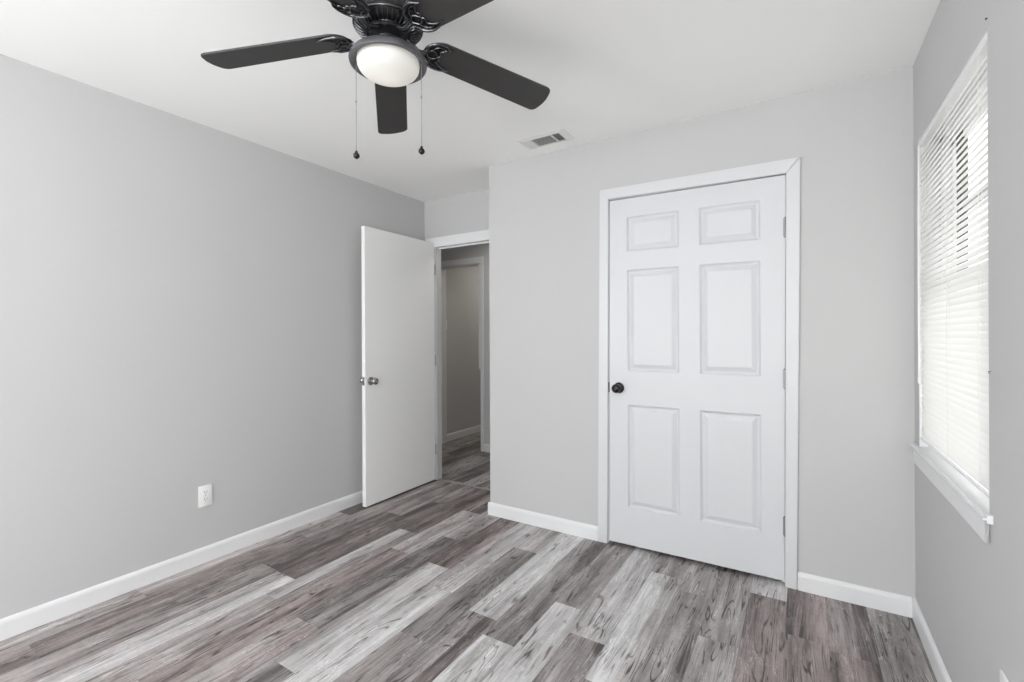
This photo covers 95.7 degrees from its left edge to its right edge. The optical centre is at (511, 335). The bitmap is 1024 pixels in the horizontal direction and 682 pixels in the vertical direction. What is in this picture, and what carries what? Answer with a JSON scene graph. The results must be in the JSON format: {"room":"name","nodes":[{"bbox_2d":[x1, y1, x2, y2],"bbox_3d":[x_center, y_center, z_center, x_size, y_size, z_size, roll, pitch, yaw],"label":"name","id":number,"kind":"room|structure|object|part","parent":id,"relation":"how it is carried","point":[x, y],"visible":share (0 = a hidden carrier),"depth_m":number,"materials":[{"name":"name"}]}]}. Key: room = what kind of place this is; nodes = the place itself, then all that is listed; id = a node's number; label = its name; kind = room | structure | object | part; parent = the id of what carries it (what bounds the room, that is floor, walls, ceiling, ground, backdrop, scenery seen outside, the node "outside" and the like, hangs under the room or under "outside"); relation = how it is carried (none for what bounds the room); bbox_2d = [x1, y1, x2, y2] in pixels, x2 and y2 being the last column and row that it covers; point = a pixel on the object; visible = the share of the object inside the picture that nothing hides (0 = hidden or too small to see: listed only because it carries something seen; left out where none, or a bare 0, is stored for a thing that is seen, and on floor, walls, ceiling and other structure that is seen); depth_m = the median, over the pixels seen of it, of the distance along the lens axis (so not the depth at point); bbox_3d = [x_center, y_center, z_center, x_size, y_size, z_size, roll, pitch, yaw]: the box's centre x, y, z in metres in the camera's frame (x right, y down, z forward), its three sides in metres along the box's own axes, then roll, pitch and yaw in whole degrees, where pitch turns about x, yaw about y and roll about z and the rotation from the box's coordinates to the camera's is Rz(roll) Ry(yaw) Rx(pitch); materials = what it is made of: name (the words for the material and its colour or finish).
{"room":"empty bedroom","nodes":[
{"label":"empty bedroom","id":0,"kind":"room"},
{"bbox_2d":[0,54,424,618],"bbox_3d":[-2.680,0.048,1.067,0.115,2.400,7.206,0,0,32],"label":"wall","id":1,"kind":"structure","parent":0,"point":[181,298],"depth_m":2.35,"materials":[{"name":"grey paint"}]},
{"bbox_2d":[0,490,362,640],"bbox_3d":[-2.611,1.204,1.048,0.013,0.085,7.011,0,0,32],"label":"baseboard","id":2,"kind":"structure","parent":1,"relation":"attached to","point":[18,623],"depth_m":2.34,"materials":[{"name":"white paint"}]},
{"bbox_2d":[198,484,211,507],"bbox_3d":[-1.682,0.879,2.544,0.008,0.114,0.070,0,0,32],"label":"electrical outlet","id":3,"kind":"object","parent":1,"relation":"attached to","point":[204,492],"visible":1,"depth_m":2.54,"materials":[{"name":"white plastic"}]},
{"bbox_2d":[202,489,208,494],"bbox_3d":[-1.680,0.859,2.542,0.003,0.027,0.033,0,0,32],"label":"receptacle","id":4,"kind":"object","parent":3,"relation":"attached to","point":[204,491],"depth_m":2.54,"materials":[{"name":"white plastic"}]},
{"bbox_2d":[202,496,208,501],"bbox_3d":[-1.680,0.899,2.542,0.003,0.027,0.033,0,0,32],"label":"receptacle","id":5,"kind":"object","parent":3,"relation":"attached to","point":[204,498],"depth_m":2.54,"materials":[{"name":"white plastic"}]},
{"bbox_2d":[424,189,488,479],"bbox_3d":[-0.285,0.037,3.783,1.076,2.400,0.062,0,0,32],"label":"wall","id":6,"kind":"structure","parent":0,"point":[469,212],"depth_m":3.94,"materials":[{"name":"grey paint"}]},
{"bbox_2d":[360,226,435,506],"bbox_3d":[-0.866,0.220,3.639,0.161,2.014,0.768,0,0,32],"label":"door","id":7,"kind":"structure","parent":6,"relation":"in","point":[397,380],"depth_m":3.57,"materials":[{"name":"white paint"}]},
{"bbox_3d":[-0.996,0.328,3.337,0.063,0.062,0.062,0,0,32],"label":"knob","id":8,"kind":"part","parent":7,"relation":"part of","materials":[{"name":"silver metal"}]},
{"bbox_2d":[426,229,488,479],"bbox_3d":[-0.330,0.199,3.804,0.933,2.075,0.080,0,0,32],"label":"door frame","id":9,"kind":"structure","parent":6,"relation":"attached to","point":[477,237],"depth_m":3.88,"materials":[{"name":"white paint"}]},
{"bbox_2d":[446,266,480,433],"bbox_3d":[0.404,0.034,5.669,1.950,2.400,1.750,0,0,32],"label":"wall","id":10,"kind":"structure","parent":0,"point":[462,304],"depth_m":5.67,"materials":[{"name":"grey paint"}]},
{"bbox_2d":[447,425,480,441],"bbox_3d":[-0.342,1.194,6.078,0.013,0.085,1.650,0,0,32],"label":"baseboard","id":11,"kind":"structure","parent":10,"relation":"attached to","point":[465,432],"depth_m":5.66,"materials":[{"name":"white paint"}]},
{"bbox_2d":[441,243,489,443],"bbox_3d":[0.101,0.035,4.759,3.100,2.400,0.115,0,0,32],"label":"wall","id":12,"kind":"structure","parent":0,"point":[479,250],"depth_m":4.93,"materials":[{"name":"grey paint"}]},
{"bbox_2d":[441,256,484,451],"bbox_3d":[-0.561,0.198,5.162,0.689,2.079,0.133,0,0,32],"label":"door frame","id":13,"kind":"structure","parent":12,"relation":"attached to","point":[474,261],"depth_m":5.08,"materials":[{"name":"white paint"}]},
{"bbox_2d":[484,444,489,452],"bbox_3d":[0.548,1.190,4.409,1.980,0.085,0.013,0,0,32],"label":"baseboard","id":14,"kind":"structure","parent":12,"relation":"attached to","point":[486,446],"depth_m":4.91,"materials":[{"name":"white paint"}]},
{"bbox_2d":[0,432,936,681],"bbox_3d":[-1.021,1.300,1.748,4.670,0.120,10.120,0,0,32],"label":"floor","id":15,"kind":"structure","parent":0,"point":[420,583],"depth_m":2.03,"materials":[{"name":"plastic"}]},
{"bbox_2d":[438,479,489,490],"bbox_3d":[-0.295,1.234,3.781,0.783,0.006,0.028,0,0,32],"label":"threshold","id":16,"kind":"object","parent":15,"relation":"on","point":[438,479],"visible":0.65,"depth_m":3.83,"materials":[{"name":"grey wood"}]},
{"bbox_2d":[0,0,939,201],"bbox_3d":[-1.033,-1.210,1.748,4.670,0.100,10.120,0,0,32],"label":"ceiling","id":17,"kind":"structure","parent":0,"point":[609,68],"depth_m":1.99,"materials":[{"name":"white paint"}]},
{"bbox_2d":[201,0,549,158],"bbox_3d":[-0.403,-0.874,1.509,1.203,0.576,1.203,0,0,32],"label":"ceiling fan","id":18,"kind":"object","parent":17,"relation":"hanging from","point":[386,54],"visible":1,"depth_m":1.54,"materials":[{"name":"black metal"}]},
{"bbox_3d":[-0.791,-0.963,1.578,0.498,0.072,0.131,0,0,4],"label":"blade","id":19,"kind":"part","parent":18,"relation":"part of","materials":[{"name":"grey wood"}]},
{"bbox_3d":[-0.550,-0.980,1.548,0.170,0.040,0.116,0,0,14],"label":"blade arm","id":20,"kind":"part","parent":18,"relation":"part of","materials":[{"name":"grey metal"}]},
{"bbox_3d":[-0.563,-0.964,1.190,0.131,0.072,0.498,0,0,22],"label":"blade","id":21,"kind":"part","parent":18,"relation":"part of","materials":[{"name":"grey wood"}]},
{"bbox_3d":[-0.461,-0.981,1.411,0.116,0.040,0.170,0,0,32],"label":"blade arm","id":22,"kind":"part","parent":18,"relation":"part of","materials":[{"name":"grey metal"}]},
{"bbox_3d":[-0.518,-0.761,1.541,0.005,0.302,0.005,0,0,32],"label":"pull chain","id":23,"kind":"part","parent":18,"relation":"part of","materials":[{"name":"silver metal"}]},
{"bbox_3d":[-0.410,-0.883,1.541,0.203,0.060,0.203,0,0,32],"label":"lamp shade","id":24,"kind":"part","parent":18,"relation":"part of","materials":[{"name":"white glass"}]},
{"bbox_3d":[-0.494,-0.964,1.915,0.131,0.072,0.498,0,0,-14],"label":"blade","id":25,"kind":"part","parent":18,"relation":"part of","materials":[{"name":"grey wood"}]},
{"bbox_3d":[-0.305,-0.982,1.440,0.183,0.040,0.116,0,0,32],"label":"blade arm","id":26,"kind":"part","parent":18,"relation":"part of","materials":[{"name":"grey metal"}]},
{"bbox_3d":[-0.301,-0.769,1.541,0.005,0.288,0.005,0,0,32],"label":"pull chain","id":27,"kind":"part","parent":18,"relation":"part of","materials":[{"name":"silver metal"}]},
{"bbox_3d":[-0.294,-0.982,1.617,0.170,0.040,0.116,0,0,-22],"label":"blade arm","id":28,"kind":"part","parent":18,"relation":"part of","materials":[{"name":"grey metal"}]},
{"bbox_3d":[-0.124,-0.966,1.288,0.498,0.072,0.131,0,0,40],"label":"blade","id":29,"kind":"part","parent":18,"relation":"part of","materials":[{"name":"grey wood"}]},
{"bbox_3d":[-0.081,-0.966,1.735,0.498,0.072,0.131,0,0,-32],"label":"blade","id":30,"kind":"part","parent":18,"relation":"part of","materials":[{"name":"grey wood"}]},
{"bbox_2d":[516,128,573,149],"bbox_3d":[0.197,-1.159,2.752,0.305,0.011,0.161,0,0,32],"label":"ceiling vent","id":31,"kind":"object","parent":17,"relation":"in","point":[559,135],"visible":1,"depth_m":2.74,"materials":[{"name":"white metal"}]},
{"bbox_2d":[489,66,914,598],"bbox_3d":[0.828,0.032,2.658,2.244,2.400,0.115,0,0,32],"label":"wall","id":32,"kind":"structure","parent":0,"point":[852,140],"depth_m":2.22,"materials":[{"name":"grey paint"}]},
{"bbox_2d":[488,502,597,540],"bbox_3d":[0.176,1.191,2.992,0.801,0.085,0.013,0,0,32],"label":"baseboard","id":33,"kind":"structure","parent":32,"relation":"attached to","point":[566,526],"depth_m":2.96,"materials":[{"name":"white paint"}]},
{"bbox_2d":[609,175,785,580],"bbox_3d":[0.951,0.207,2.495,0.912,2.009,0.100,0,0,32],"label":"door","id":34,"kind":"structure","parent":32,"relation":"in","point":[697,371],"depth_m":2.48,"materials":[{"name":"white paint"}]},
{"bbox_3d":[0.609,0.306,2.688,0.064,0.064,0.065,0,0,32],"label":"knob","id":35,"kind":"part","parent":34,"relation":"part of","materials":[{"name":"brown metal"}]},
{"bbox_2d":[598,157,799,589],"bbox_3d":[0.983,0.182,2.553,1.038,2.097,0.130,0,0,32],"label":"door frame","id":36,"kind":"structure","parent":32,"relation":"attached to","point":[790,167],"depth_m":2.29,"materials":[{"name":"white paint"}]},
{"bbox_2d":[798,572,911,617],"bbox_3d":[1.561,1.185,2.129,0.423,0.085,0.013,0,0,32],"label":"baseboard","id":37,"kind":"structure","parent":32,"relation":"attached to","point":[894,603],"depth_m":2.12,"materials":[{"name":"white paint"}]},
{"bbox_2d":[913,0,1023,681],"bbox_3d":[0.205,0.035,-0.572,0.115,2.400,7.475,0,0,32],"label":"wall","id":38,"kind":"structure","parent":0,"point":[969,591],"depth_m":1.19,"materials":[{"name":"grey paint"}]},
{"bbox_2d":[912,598,951,681],"bbox_3d":[-0.005,1.192,-0.797,0.013,0.085,6.636,0,0,32],"label":"baseboard","id":39,"kind":"structure","parent":38,"relation":"attached to","point":[939,669],"depth_m":1.75,"materials":[{"name":"white paint"}]},
{"bbox_2d":[909,442,993,524],"bbox_3d":[1.510,0.474,1.583,0.089,0.022,0.958,0,0,32],"label":"window sill","id":40,"kind":"structure","parent":38,"relation":"attached to","point":[975,499],"depth_m":1.46,"materials":[{"name":"white paint"}]},
{"bbox_2d":[913,449,989,543],"bbox_3d":[1.478,0.513,1.591,0.014,0.056,0.918,0,0,32],"label":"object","id":41,"kind":"structure","parent":38,"relation":"attached to","point":[978,525],"depth_m":1.42,"materials":[{"name":"white paint"}]},
{"bbox_2d":[918,29,989,511],"bbox_3d":[1.525,-0.165,1.547,0.114,1.294,0.850,0,0,32],"label":"window","id":42,"kind":"structure","parent":38,"relation":"in","point":[985,78],"depth_m":1.85,"materials":[{"name":"white plastic"}]},
{"bbox_2d":[917,32,988,497],"bbox_3d":[1.482,-0.187,1.575,0.038,1.239,0.836,0,0,32],"label":"window blind","id":43,"kind":"object","parent":42,"relation":"attached to","point":[955,340],"visible":0.84,"depth_m":1.48,"materials":[{"name":"white plastic"}]},
{"bbox_3d":[1.675,-0.175,1.874,0.021,1.214,0.005,0,0,32],"label":"ladder cord","id":44,"kind":"part","parent":43,"relation":"part of","materials":[{"name":"white fabric"}]},
{"bbox_3d":[1.488,-0.174,1.573,0.021,1.214,0.005,0,0,32],"label":"ladder cord","id":45,"kind":"part","parent":43,"relation":"part of","materials":[{"name":"white fabric"}]},
{"bbox_3d":[1.491,0.426,1.571,0.023,0.013,0.832,0,0,32],"label":"rail","id":46,"kind":"part","parent":43,"relation":"part of","materials":[{"name":"white plastic"}]},
{"bbox_3d":[1.311,-0.173,1.288,0.021,1.214,0.005,0,0,32],"label":"ladder cord","id":47,"kind":"part","parent":43,"relation":"part of","materials":[{"name":"white fabric"}]},
{"bbox_3d":[1.550,0.103,1.532,0.016,0.649,0.780,0,0,32],"label":"sash","id":48,"kind":"part","parent":42,"relation":"part of","materials":[{"name":"white plastic"}]},
{"bbox_3d":[1.565,-0.479,1.522,0.016,0.595,0.780,0,0,32],"label":"sash","id":49,"kind":"part","parent":42,"relation":"part of","materials":[{"name":"white plastic"}]},
{"bbox_2d":[1000,669,1008,681],"bbox_3d":[1.187,0.880,1.114,0.008,0.114,0.070,0,0,32],"label":"electrical outlet","id":50,"kind":"object","parent":38,"relation":"attached to","point":[1003,678],"visible":1,"depth_m":1.13,"materials":[{"name":"white plastic"}]}
]}

